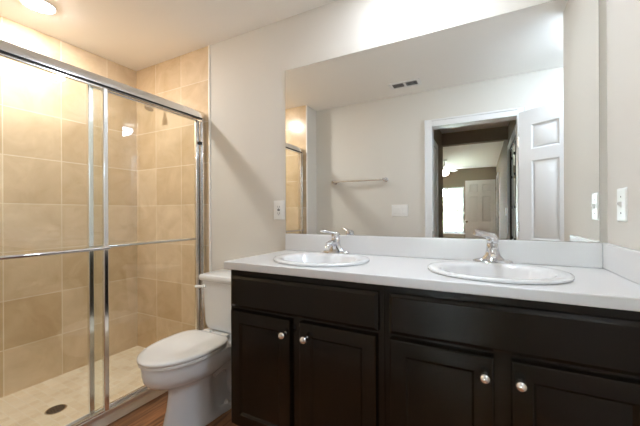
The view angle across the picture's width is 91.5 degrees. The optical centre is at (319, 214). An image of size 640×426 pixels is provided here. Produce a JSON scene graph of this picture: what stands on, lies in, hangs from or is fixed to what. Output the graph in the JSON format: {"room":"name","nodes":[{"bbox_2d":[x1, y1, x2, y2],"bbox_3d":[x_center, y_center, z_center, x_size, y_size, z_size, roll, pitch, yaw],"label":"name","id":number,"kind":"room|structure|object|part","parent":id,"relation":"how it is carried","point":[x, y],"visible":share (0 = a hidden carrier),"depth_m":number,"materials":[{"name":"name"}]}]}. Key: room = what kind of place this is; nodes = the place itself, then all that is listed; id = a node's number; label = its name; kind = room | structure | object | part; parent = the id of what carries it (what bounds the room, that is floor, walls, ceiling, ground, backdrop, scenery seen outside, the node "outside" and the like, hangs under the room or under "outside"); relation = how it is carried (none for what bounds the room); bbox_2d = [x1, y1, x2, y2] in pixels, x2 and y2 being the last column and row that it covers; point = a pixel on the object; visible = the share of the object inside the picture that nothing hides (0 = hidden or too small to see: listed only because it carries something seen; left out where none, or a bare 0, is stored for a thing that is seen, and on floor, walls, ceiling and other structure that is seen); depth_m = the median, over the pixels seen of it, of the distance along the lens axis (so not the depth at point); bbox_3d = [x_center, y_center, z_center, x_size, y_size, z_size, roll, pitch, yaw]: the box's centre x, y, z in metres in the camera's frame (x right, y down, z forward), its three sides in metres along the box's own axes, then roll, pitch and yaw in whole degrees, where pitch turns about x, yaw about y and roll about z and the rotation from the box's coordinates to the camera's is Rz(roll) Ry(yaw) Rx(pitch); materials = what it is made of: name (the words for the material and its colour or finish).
{"room":"bathroom","nodes":[
{"label":"bathroom","id":0,"kind":"room"},
{"bbox_2d":[0,16,137,397],"bbox_3d":[-2.008,0.010,2.127,0.120,2.540,1.707,0,0,28],"label":"wall","id":1,"kind":"structure","parent":0,"point":[44,334],"depth_m":2.23,"materials":[{"name":"beige tile"}]},
{"bbox_2d":[0,346,144,425],"bbox_3d":[-1.595,1.218,1.914,0.800,0.120,1.467,0,0,28],"label":"floor","id":2,"kind":"structure","parent":0,"point":[28,406],"depth_m":2.00,"materials":[{"name":"beige tile"}]},
{"bbox_2d":[44,404,66,414],"bbox_3d":[-1.563,1.156,1.845,0.104,0.004,0.104,0,0,28],"label":"shower drain","id":3,"kind":"object","parent":2,"relation":"on","point":[56,409],"visible":1,"depth_m":1.84,"materials":[{"name":"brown metal"}]},
{"bbox_2d":[89,388,167,425],"bbox_3d":[-1.252,1.173,1.735,0.113,0.108,1.467,0,0,28],"label":"curb","id":4,"kind":"object","parent":2,"relation":"on","point":[121,412],"visible":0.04,"depth_m":1.84,"materials":[{"name":"beige tile"}]},
{"bbox_2d":[0,0,336,70],"bbox_3d":[-1.831,-1.310,-1.655,4.940,0.100,8.240,0,0,28],"label":"ceiling","id":5,"kind":"structure","parent":0,"point":[136,35],"depth_m":2.05,"materials":[{"name":"white paint"}]},
{"bbox_2d":[20,0,56,13],"bbox_3d":[-1.691,-1.252,1.872,0.170,0.018,0.170,0,0,28],"label":"recessed light","id":6,"kind":"object","parent":5,"relation":"in","point":[42,6],"visible":1,"depth_m":1.87,"materials":[{"name":"white paint"}]},
{"bbox_2d":[107,391,237,425],"bbox_3d":[0.255,1.220,0.747,3.490,0.100,1.822,0,0,28],"label":"floor","id":7,"kind":"structure","parent":0,"point":[152,413],"depth_m":1.80,"materials":[{"name":"brown wood"}]},
{"bbox_2d":[137,270,230,425],"bbox_3d":[-0.695,0.785,1.837,0.447,0.778,0.740,0,0,28],"label":"toilet","id":8,"kind":"object","parent":7,"relation":"on","point":[194,366],"visible":0.75,"depth_m":1.72,"materials":[{"name":"white ceramic"}]},
{"bbox_3d":[-0.755,0.751,1.717,0.366,0.018,0.460,0,0,28],"label":"seat","id":9,"kind":"part","parent":8,"relation":"part of","materials":[{"name":"white plastic"}]},
{"bbox_3d":[-0.761,0.729,1.707,0.370,0.022,0.449,0,0,28],"label":"lid","id":10,"kind":"part","parent":8,"relation":"part of","materials":[{"name":"white plastic"}]},
{"bbox_3d":[-0.700,0.968,1.821,0.360,0.412,0.682,0,0,28],"label":"bowl","id":11,"kind":"part","parent":8,"relation":"part of","materials":[{"name":"white ceramic"}]},
{"bbox_3d":[-0.790,0.475,2.060,0.074,0.027,0.032,0,0,28],"label":"flush lever","id":12,"kind":"part","parent":8,"relation":"part of","materials":[{"name":"white plastic"}]},
{"bbox_3d":[-0.575,0.417,2.066,0.442,0.042,0.222,0,0,28],"label":"tank lid","id":13,"kind":"part","parent":8,"relation":"part of","materials":[{"name":"white ceramic"}]},
{"bbox_3d":[-0.572,0.600,2.069,0.410,0.322,0.199,0,0,28],"label":"tank","id":14,"kind":"part","parent":8,"relation":"part of","materials":[{"name":"white ceramic"}]},
{"bbox_2d":[231,270,385,425],"bbox_3d":[0.012,0.719,1.564,0.770,0.903,0.585,0,0,28],"label":"vanity cabinet","id":15,"kind":"object","parent":7,"relation":"on","point":[305,351],"visible":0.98,"depth_m":1.32,"materials":[{"name":"brown wood"}]},
{"bbox_3d":[-0.280,0.738,1.439,0.224,0.433,0.007,0,0,28],"label":"panel","id":16,"kind":"part","parent":15,"relation":"part of","materials":[{"name":"brown wood"}]},
{"bbox_3d":[-0.278,0.738,1.442,0.340,0.549,0.020,0,0,28],"label":"door","id":17,"kind":"part","parent":15,"relation":"part of","materials":[{"name":"brown wood"}]},
{"bbox_3d":[-0.162,0.522,1.347,0.033,0.033,0.040,0,0,28],"label":"knob","id":18,"kind":"part","parent":15,"relation":"part of","materials":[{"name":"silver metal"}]},
{"bbox_3d":[-0.066,0.522,1.297,0.033,0.033,0.040,0,0,28],"label":"knob","id":19,"kind":"part","parent":15,"relation":"part of","materials":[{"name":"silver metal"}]},
{"bbox_3d":[-0.107,0.370,1.352,0.739,0.148,0.020,0,0,28],"label":"drawer","id":20,"kind":"part","parent":15,"relation":"part of","materials":[{"name":"brown wood"}]},
{"bbox_3d":[0.064,0.736,1.260,0.224,0.433,0.007,0,0,28],"label":"panel","id":21,"kind":"part","parent":15,"relation":"part of","materials":[{"name":"brown wood"}]},
{"bbox_3d":[0.066,0.736,1.263,0.340,0.549,0.020,0,0,28],"label":"door","id":22,"kind":"part","parent":15,"relation":"part of","materials":[{"name":"brown wood"}]},
{"bbox_2d":[224,233,639,311],"bbox_3d":[0.357,0.193,1.405,1.583,0.143,0.556,0,0,28],"label":"countertop","id":23,"kind":"structure","parent":15,"relation":"on","point":[607,275],"depth_m":1.29,"materials":[{"name":"white stone"}]},
{"bbox_2d":[273,252,369,266],"bbox_3d":[0.004,0.292,1.563,0.492,0.156,0.434,0,0,28],"label":"sink","id":24,"kind":"object","parent":23,"relation":"in","point":[308,259],"visible":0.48,"depth_m":1.64,"materials":[{"name":"white ceramic"}]},
{"bbox_2d":[320,229,349,253],"bbox_3d":[0.066,0.149,1.692,0.158,0.134,0.158,0,0,28],"label":"faucet","id":25,"kind":"object","parent":23,"relation":"on","point":[335,248],"visible":1,"depth_m":1.71,"materials":[{"name":"silver metal"}]},
{"bbox_3d":[0.055,0.106,1.731,0.113,0.047,0.049,0,0,-5],"label":"lever handle","id":26,"kind":"part","parent":25,"relation":"part of","materials":[{"name":"silver metal"}]},
{"bbox_3d":[0.060,0.162,1.681,0.042,0.041,0.120,0,0,28],"label":"spout","id":27,"kind":"part","parent":25,"relation":"part of","materials":[{"name":"silver metal"}]},
{"bbox_3d":[0.090,0.209,1.737,0.158,0.014,0.058,0,0,28],"label":"plate","id":28,"kind":"part","parent":25,"relation":"part of","materials":[{"name":"silver metal"}]},
{"bbox_2d":[473,232,512,263],"bbox_3d":[0.742,0.146,1.339,0.158,0.134,0.158,0,0,28],"label":"faucet","id":29,"kind":"object","parent":23,"relation":"on","point":[492,254],"visible":1,"depth_m":1.36,"materials":[{"name":"silver metal"}]},
{"bbox_3d":[0.732,0.103,1.377,0.113,0.047,0.049,0,0,-5],"label":"lever handle","id":30,"kind":"part","parent":29,"relation":"part of","materials":[{"name":"silver metal"}]},
{"bbox_3d":[0.737,0.158,1.327,0.042,0.041,0.120,0,0,28],"label":"spout","id":31,"kind":"part","parent":29,"relation":"part of","materials":[{"name":"silver metal"}]},
{"bbox_3d":[0.766,0.205,1.383,0.158,0.014,0.058,0,0,28],"label":"plate","id":32,"kind":"part","parent":29,"relation":"part of","materials":[{"name":"silver metal"}]},
{"bbox_2d":[427,261,574,284],"bbox_3d":[0.676,0.289,1.211,0.492,0.156,0.434,0,0,28],"label":"sink","id":33,"kind":"object","parent":23,"relation":"in","point":[513,273],"visible":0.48,"depth_m":1.25,"materials":[{"name":"white ceramic"}]},
{"bbox_2d":[385,286,639,425],"bbox_3d":[0.699,0.716,1.205,0.776,0.903,0.585,0,0,28],"label":"vanity cabinet","id":34,"kind":"object","parent":7,"relation":"on","point":[452,359],"visible":0.98,"depth_m":0.99,"materials":[{"name":"brown wood"}]},
{"bbox_3d":[0.410,0.734,1.079,0.222,0.433,0.007,0,0,28],"label":"panel","id":35,"kind":"part","parent":34,"relation":"part of","materials":[{"name":"brown wood"}]},
{"bbox_3d":[0.412,0.734,1.082,0.338,0.549,0.020,0,0,28],"label":"door","id":36,"kind":"part","parent":34,"relation":"part of","materials":[{"name":"brown wood"}]},
{"bbox_3d":[0.524,0.519,0.989,0.033,0.033,0.040,0,0,28],"label":"knob","id":37,"kind":"part","parent":34,"relation":"part of","materials":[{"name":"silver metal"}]},
{"bbox_3d":[0.586,0.367,0.990,0.738,0.148,0.020,0,0,28],"label":"drawer","id":38,"kind":"part","parent":34,"relation":"part of","materials":[{"name":"brown wood"}]},
{"bbox_3d":[0.610,0.519,0.944,0.033,0.033,0.040,0,0,28],"label":"knob","id":39,"kind":"part","parent":34,"relation":"part of","materials":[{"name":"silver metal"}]},
{"bbox_3d":[0.758,0.733,0.901,0.347,0.549,0.020,0,0,28],"label":"door","id":40,"kind":"part","parent":34,"relation":"part of","materials":[{"name":"brown wood"}]},
{"bbox_3d":[0.756,0.733,0.898,0.231,0.433,0.007,0,0,28],"label":"panel","id":41,"kind":"part","parent":34,"relation":"part of","materials":[{"name":"brown wood"}]},
{"bbox_2d":[136,0,607,347],"bbox_3d":[0.329,-0.001,1.801,4.325,2.540,0.120,0,0,28],"label":"wall","id":42,"kind":"structure","parent":0,"point":[248,142],"depth_m":2.22,"materials":[{"name":"white paint"}]},
{"bbox_2d":[0,53,110,425],"bbox_3d":[-1.350,0.204,1.412,0.054,1.815,0.746,0,0,28],"label":"sliding shower door","id":43,"kind":"structure","parent":42,"relation":"attached to","point":[105,247],"depth_m":1.73,"materials":[{"name":"silver glass"}]},
{"bbox_3d":[-1.369,-0.699,1.420,0.020,0.010,0.694,0,0,28],"label":"rail","id":44,"kind":"part","parent":43,"relation":"part of","materials":[{"name":"silver metal"}]},
{"bbox_3d":[-1.361,1.097,1.420,0.020,0.028,0.694,0,0,28],"label":"rail","id":45,"kind":"part","parent":43,"relation":"part of","materials":[{"name":"silver metal"}]},
{"bbox_2d":[0,39,205,425],"bbox_3d":[-1.227,0.175,1.719,0.066,1.888,1.467,0,0,28],"label":"shower door frame","id":46,"kind":"object","parent":42,"relation":"attached to","point":[7,48],"visible":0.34,"depth_m":1.86,"materials":[{"name":"silver metal"}]},
{"bbox_2d":[85,85,199,416],"bbox_3d":[-1.101,0.203,2.023,0.054,1.815,0.740,0,0,28],"label":"sliding shower door","id":47,"kind":"structure","parent":42,"relation":"attached to","point":[89,89],"depth_m":1.70,"materials":[{"name":"silver glass"}]},
{"bbox_3d":[-1.082,1.096,2.015,0.020,0.028,0.688,0,0,28],"label":"rail","id":48,"kind":"part","parent":47,"relation":"part of","materials":[{"name":"silver metal"}]},
{"bbox_3d":[-1.090,-0.700,2.015,0.020,0.010,0.688,0,0,28],"label":"rail","id":49,"kind":"part","parent":47,"relation":"part of","materials":[{"name":"silver metal"}]},
{"bbox_2d":[144,104,153,111],"bbox_3d":[-1.325,-0.881,2.502,0.068,0.124,0.166,0,0,28],"label":"shower fixture","id":50,"kind":"object","parent":42,"relation":"attached to","point":[148,108],"visible":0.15,"depth_m":2.45,"materials":[{"name":"silver metal"}]},
{"bbox_2d":[208,45,210,271],"bbox_3d":[-0.824,-0.045,2.330,0.013,2.440,0.010,0,0,28],"label":"trim","id":51,"kind":"structure","parent":42,"relation":"attached to","point":[209,130],"depth_m":2.33,"materials":[{"name":"white tile"}]},
{"bbox_2d":[274,200,284,218],"bbox_3d":[-0.269,-0.028,2.040,0.086,0.124,0.010,0,0,28],"label":"wall outlet","id":52,"kind":"object","parent":42,"relation":"attached to","point":[279,206],"visible":1,"depth_m":2.03,"materials":[{"name":"white plastic"}]},
{"bbox_2d":[285,0,599,241],"bbox_3d":[0.469,-0.406,1.654,1.558,1.051,0.006,0,0,28],"label":"wall mirror","id":53,"kind":"object","parent":42,"relation":"attached to","point":[490,126],"visible":1,"depth_m":1.53,"materials":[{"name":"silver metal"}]},
{"bbox_2d":[285,233,602,268],"bbox_3d":[0.472,0.174,1.647,1.563,0.106,0.020,0,0,28],"label":"backsplash","id":54,"kind":"structure","parent":42,"relation":"attached to","point":[552,253],"depth_m":1.53,"materials":[{"name":"white stone"}]},
{"bbox_2d":[607,0,639,249],"bbox_3d":[1.519,-0.057,0.665,1.164,2.440,0.790,0,0,28],"label":"wall","id":55,"kind":"structure","parent":0,"point":[623,16],"depth_m":1.13,"materials":[{"name":"white paint"}]},
{"bbox_2d":[616,187,627,221],"bbox_3d":[1.104,-0.035,1.147,0.018,0.124,0.082,0,0,28],"label":"light switch","id":56,"kind":"object","parent":55,"relation":"attached to","point":[622,193],"visible":1,"depth_m":1.13,"materials":[{"name":"white plastic"}]}
]}

